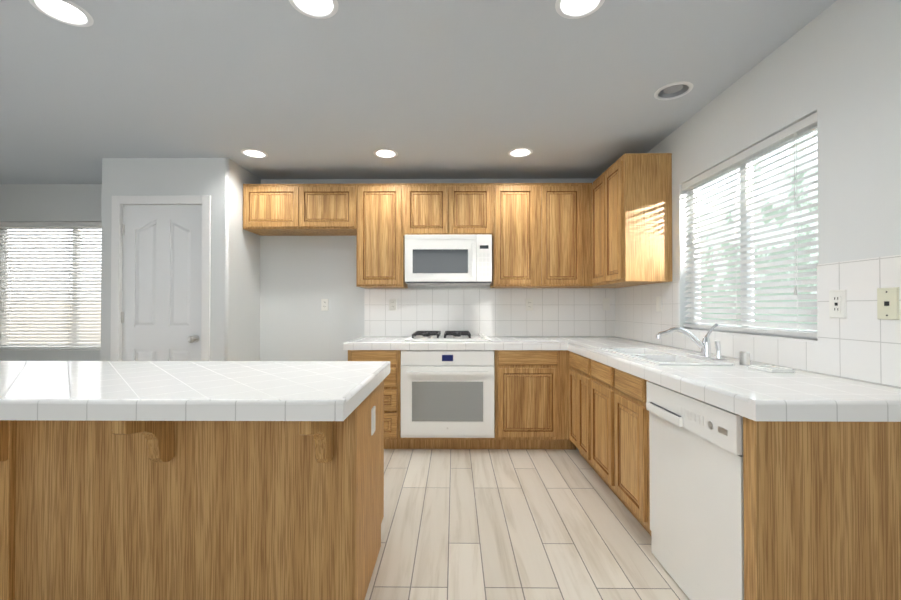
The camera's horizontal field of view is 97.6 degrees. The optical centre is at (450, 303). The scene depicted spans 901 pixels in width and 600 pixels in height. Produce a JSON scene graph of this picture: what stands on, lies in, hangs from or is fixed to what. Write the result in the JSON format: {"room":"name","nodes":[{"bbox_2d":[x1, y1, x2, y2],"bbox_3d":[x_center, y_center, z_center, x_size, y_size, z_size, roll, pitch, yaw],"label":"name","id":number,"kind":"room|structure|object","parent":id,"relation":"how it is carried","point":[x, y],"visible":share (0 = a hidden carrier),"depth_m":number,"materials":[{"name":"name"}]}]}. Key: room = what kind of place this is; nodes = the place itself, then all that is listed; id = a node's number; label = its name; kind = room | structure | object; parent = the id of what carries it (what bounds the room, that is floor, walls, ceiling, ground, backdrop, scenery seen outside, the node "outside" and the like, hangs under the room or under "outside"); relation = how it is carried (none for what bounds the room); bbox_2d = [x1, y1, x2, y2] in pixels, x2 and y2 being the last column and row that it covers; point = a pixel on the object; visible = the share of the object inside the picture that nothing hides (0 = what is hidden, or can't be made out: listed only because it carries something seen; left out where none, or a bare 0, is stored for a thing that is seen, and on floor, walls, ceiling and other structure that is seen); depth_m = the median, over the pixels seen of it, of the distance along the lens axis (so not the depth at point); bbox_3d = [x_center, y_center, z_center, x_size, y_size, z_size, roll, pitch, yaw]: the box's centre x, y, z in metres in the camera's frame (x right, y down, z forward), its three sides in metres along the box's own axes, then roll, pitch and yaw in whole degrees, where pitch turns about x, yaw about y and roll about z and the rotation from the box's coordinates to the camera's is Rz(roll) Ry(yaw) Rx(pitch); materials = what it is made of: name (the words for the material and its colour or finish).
{"room":"kitchen","nodes":[
{"label":"kitchen","id":0,"kind":"room"},
{"bbox_2d":[0,184,101,360],"bbox_3d":[-4.208,0.004,4.067,3.166,2.440,0.120,0,-1,1],"label":"wall","id":1,"kind":"structure","parent":0,"point":[18,202],"depth_m":4.02,"materials":[{"name":"white paint"}]},
{"bbox_2d":[0,229,100,348],"bbox_3d":[-3.890,-0.180,4.101,1.600,1.313,0.042,0,-1,1],"label":"window","id":2,"kind":"structure","parent":1,"relation":"in","point":[72,292],"depth_m":4.08,"materials":[{"name":"white plastic"}]},
{"bbox_2d":[0,222,101,347],"bbox_3d":[-3.891,-0.188,4.036,1.588,1.290,0.066,0,-1,1],"label":"window blinds","id":3,"kind":"object","parent":2,"relation":"attached to","point":[72,335],"visible":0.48,"depth_m":4.04,"materials":[{"name":"white plastic"}]},
{"bbox_2d":[0,349,100,350],"bbox_3d":[-3.891,0.471,4.036,1.600,0.010,0.073,0,-1,1],"label":"window sill","id":4,"kind":"structure","parent":1,"relation":"attached to","point":[59,349],"depth_m":4.00,"materials":[{"name":"white"}]},
{"bbox_2d":[100,158,235,360],"bbox_3d":[-2.399,-0.004,3.361,1.064,2.440,0.120,0,-1,1],"label":"wall","id":5,"kind":"structure","parent":0,"point":[235,295],"depth_m":3.31,"materials":[{"name":"white paint"}]},
{"bbox_2d":[110,195,210,360],"bbox_3d":[-2.422,0.156,3.352,0.830,2.120,0.134,0,-1,1],"label":"door frame","id":6,"kind":"structure","parent":5,"relation":"attached to","point":[119,202],"depth_m":3.29,"materials":[{"name":"white wood"}]},
{"bbox_2d":[121,205,201,360],"bbox_3d":[-2.423,0.185,3.300,0.690,2.037,0.105,0,-1,1],"label":"pantry door","id":7,"kind":"structure","parent":5,"relation":"in","point":[161,286],"depth_m":3.32,"materials":[{"name":"white wood"}]},
{"bbox_2d":[236,163,260,360],"bbox_3d":[-1.931,0.000,3.696,0.134,2.440,0.560,0,-1,1],"label":"wall","id":8,"kind":"structure","parent":0,"point":[247,243],"depth_m":3.60,"materials":[{"name":"white paint"}]},
{"bbox_2d":[0,0,836,183],"bbox_3d":[-2.121,-1.297,0.976,7.635,0.100,8.450,0,-1,1],"label":"ceiling","id":9,"kind":"structure","parent":0,"point":[452,89],"depth_m":2.19,"materials":[{"name":"grey paint"}]},
{"bbox_2d":[28,0,93,26],"bbox_3d":[-1.643,-1.265,1.666,0.200,0.061,0.200,0,-1,1],"label":"recessed light","id":10,"kind":"object","parent":9,"relation":"in","point":[68,12],"visible":0.98,"depth_m":1.70,"materials":[{"name":"white"}]},
{"bbox_2d":[241,149,267,157],"bbox_3d":[-1.598,-1.250,3.216,0.200,0.061,0.200,0,-1,1],"label":"recessed light","id":11,"kind":"object","parent":9,"relation":"in","point":[254,153],"visible":0.77,"depth_m":3.25,"materials":[{"name":"white"}]},
{"bbox_2d":[289,0,337,18],"bbox_3d":[-0.563,-1.265,1.616,0.200,0.061,0.200,0,-1,1],"label":"recessed light","id":12,"kind":"object","parent":9,"relation":"in","point":[320,9],"visible":1,"depth_m":1.67,"materials":[{"name":"white"}]},
{"bbox_2d":[373,149,397,157],"bbox_3d":[-0.528,-1.250,3.216,0.200,0.061,0.200,0,-1,1],"label":"recessed light","id":13,"kind":"object","parent":9,"relation":"in","point":[385,153],"visible":0.73,"depth_m":3.26,"materials":[{"name":"white"}]},
{"bbox_2d":[508,148,532,156],"bbox_3d":[0.567,-1.250,3.196,0.200,0.061,0.200,0,-1,1],"label":"recessed light","id":14,"kind":"object","parent":9,"relation":"in","point":[519,152],"visible":0.75,"depth_m":3.24,"materials":[{"name":"white glass"}]},
{"bbox_2d":[555,0,604,18],"bbox_3d":[0.532,-1.265,1.616,0.200,0.061,0.200,0,-1,1],"label":"recessed light","id":15,"kind":"object","parent":9,"relation":"in","point":[572,9],"visible":1,"depth_m":1.67,"materials":[{"name":"white"}]},
{"bbox_2d":[654,81,692,99],"bbox_3d":[1.293,-1.259,2.289,0.200,0.061,0.200,0,-1,1],"label":"recessed light","id":16,"kind":"object","parent":9,"relation":"in","point":[674,90],"visible":0.85,"depth_m":2.31,"materials":[{"name":"white metal"}]},
{"bbox_2d":[260,178,596,360],"bbox_3d":[-0.137,0.002,3.900,3.450,2.440,0.120,0,-1,1],"label":"wall","id":17,"kind":"structure","parent":0,"point":[297,272],"depth_m":3.85,"materials":[{"name":"white paint"}]},
{"bbox_2d":[321,299,328,310],"bbox_3d":[-1.226,0.011,3.845,0.070,0.115,0.008,0,-1,1],"label":"outlet","id":18,"kind":"object","parent":17,"relation":"attached to","point":[324,304],"visible":1,"depth_m":3.84,"materials":[{"name":"white plastic"}]},
{"bbox_2d":[243,183,591,287],"bbox_3d":[-0.299,-0.611,3.672,3.121,0.922,0.348,0,-1,1],"label":"upper cabinet","id":19,"kind":"object","parent":17,"relation":"attached to","point":[541,234],"visible":1,"depth_m":3.50,"materials":[{"name":"brown wood"}]},
{"bbox_2d":[405,234,491,284],"bbox_3d":[-0.018,-0.390,3.629,0.763,0.423,0.422,0,-1,1],"label":"microwave","id":20,"kind":"object","parent":19,"relation":"attached to","point":[448,259],"visible":1,"depth_m":3.44,"materials":[{"name":"white"}]},
{"bbox_2d":[364,288,615,336],"bbox_3d":[0.377,0.087,3.829,2.430,0.467,0.008,0,-1,1],"label":"tile backsplash","id":21,"kind":"structure","parent":17,"relation":"attached to","point":[491,312],"depth_m":3.83,"materials":[{"name":"white tile"}]},
{"bbox_2d":[389,299,395,310],"bbox_3d":[-0.561,0.011,3.830,0.070,0.115,0.008,0,-1,1],"label":"electrical outlet","id":22,"kind":"object","parent":21,"relation":"attached to","point":[392,304],"visible":1,"depth_m":3.83,"materials":[{"name":"white plastic"}]},
{"bbox_2d":[526,299,532,310],"bbox_3d":[0.764,0.011,3.818,0.070,0.115,0.008,0,-1,1],"label":"electrical outlet","id":23,"kind":"object","parent":21,"relation":"attached to","point":[529,304],"visible":1,"depth_m":3.82,"materials":[{"name":"white plastic"}]},
{"bbox_2d":[365,447,689,599],"bbox_3d":[-2.121,1.218,0.951,7.635,0.050,8.450,0,-1,1],"label":"floor","id":24,"kind":"structure","parent":0,"point":[506,524],"depth_m":2.06,"materials":[{"name":"beige wood"}]},
{"bbox_2d":[0,420,119,599],"bbox_3d":[-1.522,0.783,1.771,0.576,0.836,0.589,0,-1,1],"label":"base cabinet","id":25,"kind":"object","parent":24,"relation":"on","point":[60,479],"depth_m":1.46,"materials":[{"name":"brown wood"}]},
{"bbox_2d":[0,361,389,420],"bbox_3d":[-1.542,0.331,1.655,2.440,0.063,0.888,0,-1,1],"label":"countertop","id":26,"kind":"structure","parent":25,"relation":"on","point":[196,390],"depth_m":1.36,"materials":[{"name":"tile"}]},
{"bbox_2d":[120,421,243,599],"bbox_3d":[-1.062,0.783,1.767,0.576,0.836,0.589,0,-1,1],"label":"base cabinet","id":27,"kind":"object","parent":24,"relation":"on","point":[191,510],"depth_m":1.46,"materials":[{"name":"brown wood"}]},
{"bbox_2d":[244,380,383,599],"bbox_3d":[-0.618,0.783,1.762,0.544,0.836,0.589,0,-1,1],"label":"base cabinet","id":28,"kind":"object","parent":24,"relation":"on","point":[314,490],"depth_m":1.46,"materials":[{"name":"brown wood"}]},
{"bbox_2d":[371,406,375,435],"bbox_3d":[-0.342,0.521,1.757,0.008,0.115,0.070,0,-1,1],"label":"outlet","id":29,"kind":"object","parent":28,"relation":"attached to","point":[373,419],"visible":0.93,"depth_m":1.74,"materials":[{"name":"white plastic"}]},
{"bbox_2d":[348,350,407,448],"bbox_3d":[-0.624,0.801,3.520,0.433,0.836,0.626,0,-1,1],"label":"base cabinet","id":30,"kind":"object","parent":24,"relation":"on","point":[392,383],"depth_m":3.21,"materials":[{"name":"brown wood"}]},
{"bbox_2d":[343,337,566,349],"bbox_3d":[0.033,0.350,3.514,1.800,0.063,0.638,0,-1,1],"label":"countertop","id":31,"kind":"structure","parent":30,"relation":"on","point":[362,343],"depth_m":3.20,"materials":[{"name":"tile"}]},
{"bbox_2d":[405,331,490,340],"bbox_3d":[-0.020,0.287,3.536,0.720,0.060,0.510,0,-1,1],"label":"cooktop","id":32,"kind":"object","parent":31,"relation":"in","point":[437,336],"visible":1,"depth_m":3.38,"materials":[{"name":"white"}]},
{"bbox_2d":[488,350,571,449],"bbox_3d":[0.669,0.800,3.508,0.610,0.836,0.626,0,-1,1],"label":"base cabinet","id":33,"kind":"object","parent":24,"relation":"on","point":[531,399],"depth_m":3.20,"materials":[{"name":"brown wood"}]},
{"bbox_2d":[401,350,494,437],"bbox_3d":[-0.022,0.740,3.463,0.764,0.706,0.668,0,-1,1],"label":"wall oven","id":34,"kind":"object","parent":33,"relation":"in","point":[447,393],"visible":1,"depth_m":3.18,"materials":[{"name":"white metal"}]},
{"bbox_2d":[569,351,649,482],"bbox_3d":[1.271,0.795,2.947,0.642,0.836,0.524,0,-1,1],"label":"base cabinet","id":35,"kind":"object","parent":24,"relation":"on","point":[609,416],"depth_m":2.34,"materials":[{"name":"brown wood"}]},
{"bbox_2d":[646,381,743,599],"bbox_3d":[1.223,0.777,1.587,0.599,0.819,0.604,0,-1,1],"label":"dishwasher","id":36,"kind":"object","parent":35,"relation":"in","point":[696,500],"visible":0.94,"depth_m":1.52,"materials":[{"name":"white metal"}]},
{"bbox_2d":[563,337,900,421],"bbox_3d":[1.264,0.340,2.509,0.648,0.063,2.626,0,-1,1],"label":"countertop","id":37,"kind":"structure","parent":35,"relation":"on","point":[753,394],"depth_m":1.41,"materials":[{"name":"tile"}]},
{"bbox_2d":[600,348,733,364],"bbox_3d":[1.199,0.396,2.301,0.370,0.201,0.760,0,-1,1],"label":"sink","id":38,"kind":"object","parent":37,"relation":"in","point":[656,356],"visible":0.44,"depth_m":2.28,"materials":[{"name":"white ceramic"}]},
{"bbox_2d":[656,324,726,360],"bbox_3d":[1.266,0.198,2.125,0.279,0.190,0.250,0,-1,1],"label":"faucet","id":39,"kind":"object","parent":37,"relation":"on","point":[704,345],"visible":1,"depth_m":2.11,"materials":[{"name":"silver metal"}]},
{"bbox_2d":[739,351,749,364],"bbox_3d":[1.460,0.270,1.958,0.042,0.063,0.042,0,-1,1],"label":"air gap","id":40,"kind":"object","parent":37,"relation":"on","point":[744,357],"visible":1,"depth_m":1.94,"materials":[{"name":"silver metal"}]},
{"bbox_2d":[748,365,794,372],"bbox_3d":[1.439,0.292,1.772,0.100,0.015,0.140,0,-1,1],"label":"soap dish","id":41,"kind":"object","parent":37,"relation":"on","point":[771,369],"visible":1,"depth_m":1.75,"materials":[{"name":"white ceramic"}]},
{"bbox_2d":[622,0,900,327],"bbox_3d":[1.631,-0.033,0.384,0.120,2.440,7.120,0,-1,1],"label":"wall","id":42,"kind":"structure","parent":0,"point":[836,66],"depth_m":1.63,"materials":[{"name":"white paint"}]},
{"bbox_2d":[585,153,671,287],"bbox_3d":[1.418,-0.615,3.328,0.356,0.922,1.001,0,-1,1],"label":"upper cabinet","id":43,"kind":"object","parent":42,"relation":"attached to","point":[631,219],"visible":0.96,"depth_m":2.83,"materials":[{"name":"brown wood"}]},
{"bbox_2d":[684,328,817,342],"bbox_3d":[1.624,0.170,2.212,0.073,0.010,1.040,0,-1,1],"label":"window sill","id":44,"kind":"structure","parent":42,"relation":"attached to","point":[767,336],"depth_m":2.03,"materials":[{"name":"white"}]},
{"bbox_2d":[690,129,816,338],"bbox_3d":[1.683,-0.330,2.216,0.042,1.010,1.040,0,-1,1],"label":"window","id":45,"kind":"structure","parent":42,"relation":"in","point":[746,165],"depth_m":2.23,"materials":[{"name":"white plastic"}]},
{"bbox_2d":[682,112,817,337],"bbox_3d":[1.618,-0.339,2.217,0.066,0.984,1.028,0,-1,1],"label":"window blinds","id":46,"kind":"object","parent":45,"relation":"attached to","point":[806,125],"visible":0.79,"depth_m":2.07,"materials":[{"name":"white plastic"}]},
{"bbox_2d":[612,255,900,387],"bbox_3d":[1.584,0.072,2.348,0.008,0.467,2.949,0,-1,1],"label":"tile backsplash","id":47,"kind":"structure","parent":42,"relation":"attached to","point":[861,342],"depth_m":1.65,"materials":[{"name":"white tile"}]},
{"bbox_2d":[656,296,661,311],"bbox_3d":[1.581,0.003,2.994,0.008,0.115,0.070,0,-1,1],"label":"light switch","id":48,"kind":"object","parent":47,"relation":"attached to","point":[658,303],"visible":1,"depth_m":2.99,"materials":[{"name":"white plastic"}]},
{"bbox_2d":[829,290,846,318],"bbox_3d":[1.568,0.002,1.599,0.008,0.115,0.070,0,-1,1],"label":"outlet","id":49,"kind":"object","parent":47,"relation":"attached to","point":[837,303],"visible":1,"depth_m":1.59,"materials":[{"name":"white plastic"}]},
{"bbox_2d":[877,287,899,319],"bbox_3d":[1.568,0.000,1.414,0.006,0.115,0.070,0,-1,1],"label":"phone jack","id":50,"kind":"object","parent":47,"relation":"attached to","point":[887,303],"visible":1,"depth_m":1.41,"materials":[{"name":"beige plastic"}]},
{"label":"outside","id":51,"kind":"structure","parent":0,"visible":0},
{"bbox_2d":[8,229,101,335],"bbox_3d":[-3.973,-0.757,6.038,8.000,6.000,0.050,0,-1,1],"label":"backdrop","id":52,"kind":"structure","parent":51,"point":[53,269],"depth_m":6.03,"materials":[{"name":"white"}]},
{"bbox_2d":[700,133,817,330],"bbox_3d":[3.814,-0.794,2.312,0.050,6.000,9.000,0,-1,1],"label":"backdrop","id":53,"kind":"structure","parent":51,"point":[799,161],"depth_m":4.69,"materials":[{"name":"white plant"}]}
]}

